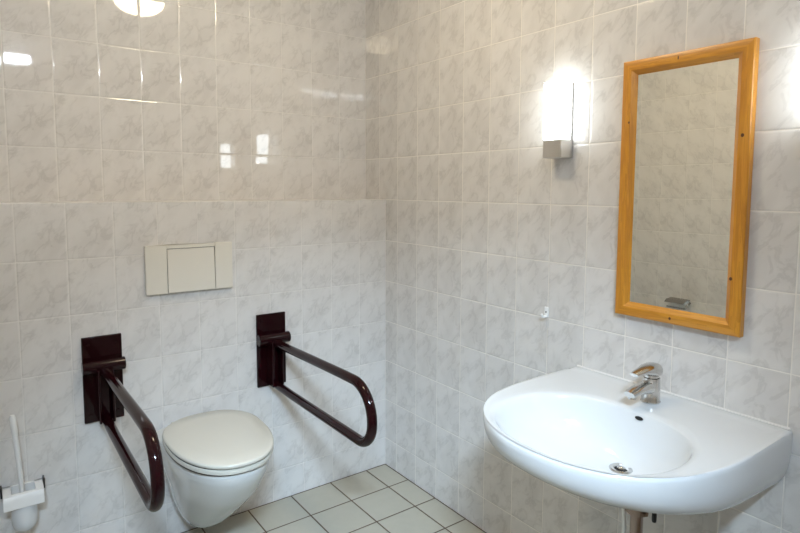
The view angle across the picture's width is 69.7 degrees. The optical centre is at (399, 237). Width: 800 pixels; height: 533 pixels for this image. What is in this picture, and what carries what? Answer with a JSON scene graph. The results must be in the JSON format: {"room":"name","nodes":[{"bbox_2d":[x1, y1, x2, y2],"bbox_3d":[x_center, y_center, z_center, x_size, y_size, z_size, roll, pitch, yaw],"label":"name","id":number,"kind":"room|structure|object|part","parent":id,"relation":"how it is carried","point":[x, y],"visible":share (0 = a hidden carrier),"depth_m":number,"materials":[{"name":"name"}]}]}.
{"room":"public restroom","nodes":[
{"label":"public restroom","id":0,"kind":"room"},
{"bbox_2d":[0,0,365,201],"bbox_3d":[-0.931,-0.063,2.483,1.780,2.480,0.120,-3,6,-36],"label":"wall","id":1,"kind":"structure","parent":0,"point":[101,100],"depth_m":2.38,"materials":[{"name":"tile"}]},
{"bbox_2d":[0,199,385,532],"bbox_3d":[-0.844,0.516,2.410,1.780,1.338,0.181,-3,6,-36],"label":"wall","id":2,"kind":"structure","parent":0,"point":[70,272],"depth_m":2.26,"materials":[{"name":"tile"}]},
{"bbox_2d":[0,475,44,531],"bbox_3d":[-1.281,0.918,1.958,0.129,0.154,0.087,-3,6,-36],"label":"brush holder","id":3,"kind":"object","parent":2,"relation":"attached to","point":[23,508],"visible":0.98,"depth_m":1.93,"materials":[{"name":"white plastic"}]},
{"bbox_2d":[9,414,24,492],"bbox_3d":[-1.279,0.786,1.944,0.056,0.392,0.054,-3,6,-36],"label":"toilet brush","id":4,"kind":"object","parent":3,"relation":"in","point":[12,419],"visible":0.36,"depth_m":1.93,"materials":[{"name":"white plastic"}]},
{"bbox_2d":[11,504,37,531],"bbox_3d":[-1.278,0.949,1.957,0.076,0.094,0.075,-3,6,-36],"label":"cup","id":5,"kind":"object","parent":3,"relation":"on","point":[24,517],"depth_m":1.93,"materials":[{"name":"white plastic"}]},
{"bbox_2d":[81,333,164,511],"bbox_3d":[-0.852,0.546,1.785,0.140,0.321,0.820,-3,6,-36],"label":"support rail","id":6,"kind":"object","parent":2,"relation":"attached to","point":[105,397],"visible":1,"depth_m":2.02,"materials":[{"name":"brown metal"}]},
{"bbox_3d":[-1.090,0.515,2.110,0.132,0.317,0.012,-3,6,-36],"label":"wall plate","id":7,"kind":"part","parent":6,"relation":"part of","materials":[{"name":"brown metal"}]},
{"bbox_2d":[144,242,232,295],"bbox_3d":[-0.826,0.117,2.264,0.333,0.188,0.020,-3,6,-36],"label":"flush plate","id":8,"kind":"object","parent":2,"relation":"attached to","point":[170,268],"visible":1,"depth_m":2.25,"materials":[{"name":"beige plastic"}]},
{"bbox_2d":[157,410,273,527],"bbox_3d":[-0.665,0.918,2.120,0.354,0.422,0.552,-3,6,-36],"label":"toilet","id":9,"kind":"object","parent":2,"relation":"attached to","point":[215,461],"visible":0.99,"depth_m":2.00,"materials":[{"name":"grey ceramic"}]},
{"bbox_3d":[-0.651,0.744,2.087,0.352,0.018,0.501,-3,6,-36],"label":"seat","id":10,"kind":"part","parent":9,"relation":"part of","materials":[{"name":"beige plastic"}]},
{"bbox_3d":[-0.650,0.722,2.084,0.354,0.023,0.504,-3,6,-36],"label":"lid","id":11,"kind":"part","parent":9,"relation":"part of","materials":[{"name":"beige plastic"}]},
{"bbox_2d":[256,311,376,446],"bbox_3d":[-0.321,0.515,2.170,0.140,0.321,0.820,-3,6,-36],"label":"support rail","id":12,"kind":"object","parent":2,"relation":"attached to","point":[272,347],"visible":1,"depth_m":2.34,"materials":[{"name":"brown metal"}]},
{"bbox_3d":[-0.559,0.485,2.495,0.132,0.317,0.012,-3,6,-36],"label":"wall plate","id":13,"kind":"part","parent":12,"relation":"part of","materials":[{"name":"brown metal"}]},
{"bbox_2d":[182,464,485,532],"bbox_3d":[-0.142,1.354,1.196,2.390,0.120,3.321,-3,6,-36],"label":"floor","id":14,"kind":"structure","parent":0,"point":[379,499],"depth_m":2.48,"materials":[{"name":"beige tile"}]},
{"bbox_2d":[366,0,799,532],"bbox_3d":[0.780,0.005,1.752,0.120,2.480,3.321,-3,6,-36],"label":"wall","id":15,"kind":"structure","parent":0,"point":[485,232],"depth_m":2.08,"materials":[{"name":"tile"}]},
{"bbox_2d":[541,307,548,317],"bbox_3d":[0.506,0.265,2.020,0.031,0.040,0.017,-3,6,-36],"label":"wall hook","id":16,"kind":"object","parent":15,"relation":"attached to","point":[546,309],"visible":1,"depth_m":2.02,"materials":[{"name":"white plastic"}]},
{"bbox_3d":[0.517,0.263,2.027,0.005,0.037,0.017,-3,6,-36],"label":"hook plate","id":17,"kind":"part","parent":16,"relation":"part of","materials":[{"name":"white plastic"}]},
{"bbox_2d":[543,80,573,158],"bbox_3d":[0.526,-0.391,1.914,0.062,0.250,0.077,-3,6,-36],"label":"wall lamp","id":18,"kind":"object","parent":15,"relation":"attached to","point":[558,95],"visible":1,"depth_m":1.89,"materials":[{"name":"white glass"}]},
{"bbox_3d":[0.547,-0.394,1.929,0.010,0.235,0.072,-3,6,-36],"label":"plate","id":19,"kind":"part","parent":18,"relation":"part of","materials":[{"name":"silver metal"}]},
{"bbox_2d":[483,365,791,514],"bbox_3d":[0.537,0.575,1.510,0.614,0.224,0.647,-3,6,-36],"label":"basin","id":20,"kind":"object","parent":15,"relation":"attached to","point":[575,430],"visible":0.99,"depth_m":1.47,"materials":[{"name":"white ceramic"}]},
{"bbox_2d":[621,508,656,532],"bbox_3d":[0.704,0.815,1.591,0.279,0.394,0.110,-4,7,-42],"label":"trap","id":21,"kind":"object","parent":20,"relation":"attached to","point":[636,517],"visible":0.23,"depth_m":1.50,"materials":[{"name":"silver metal"}]},
{"bbox_2d":[624,362,662,404],"bbox_3d":[0.673,0.408,1.592,0.135,0.110,0.054,-3,6,-36],"label":"mixer tap","id":22,"kind":"object","parent":20,"relation":"on","point":[648,388],"visible":1,"depth_m":1.59,"materials":[{"name":"silver metal"}]},
{"bbox_3d":[0.660,0.421,1.583,0.103,0.044,0.041,-3,6,-36],"label":"spout","id":23,"kind":"part","parent":22,"relation":"part of","materials":[{"name":"silver metal"}]},
{"bbox_3d":[0.681,0.373,1.594,0.114,0.040,0.050,-3,6,-36],"label":"lever","id":24,"kind":"part","parent":22,"relation":"part of","materials":[{"name":"silver metal"}]},
{"bbox_2d":[615,37,759,337],"bbox_3d":[0.783,-0.133,1.611,0.026,0.761,0.364,-3,6,-36],"label":"wall mirror","id":25,"kind":"object","parent":15,"relation":"attached to","point":[688,130],"visible":1,"depth_m":1.59,"materials":[{"name":"brown wood"}]},
{"bbox_3d":[0.688,-0.144,1.741,0.025,0.761,0.042,-3,6,-36],"label":"frame rail","id":26,"kind":"part","parent":25,"relation":"part of","materials":[{"name":"brown wood"}]},
{"bbox_3d":[0.782,0.226,1.642,0.025,0.042,0.364,-3,6,-36],"label":"frame rail","id":27,"kind":"part","parent":25,"relation":"part of","materials":[{"name":"brown wood"}]},
{"bbox_2d":[630,58,738,317],"bbox_3d":[0.788,-0.133,1.614,0.008,0.689,0.292,-3,6,-36],"label":"mirror glass","id":28,"kind":"object","parent":25,"relation":"on","point":[684,112],"depth_m":1.60,"materials":[{"name":"white"}]},
{"bbox_3d":[0.784,-0.491,1.581,0.025,0.042,0.364,-3,6,-36],"label":"frame rail","id":29,"kind":"part","parent":25,"relation":"part of","materials":[{"name":"brown wood"}]},
{"bbox_3d":[0.878,-0.121,1.482,0.025,0.761,0.042,-3,6,-36],"label":"frame rail","id":30,"kind":"part","parent":25,"relation":"part of","materials":[{"name":"brown wood"}]}
]}

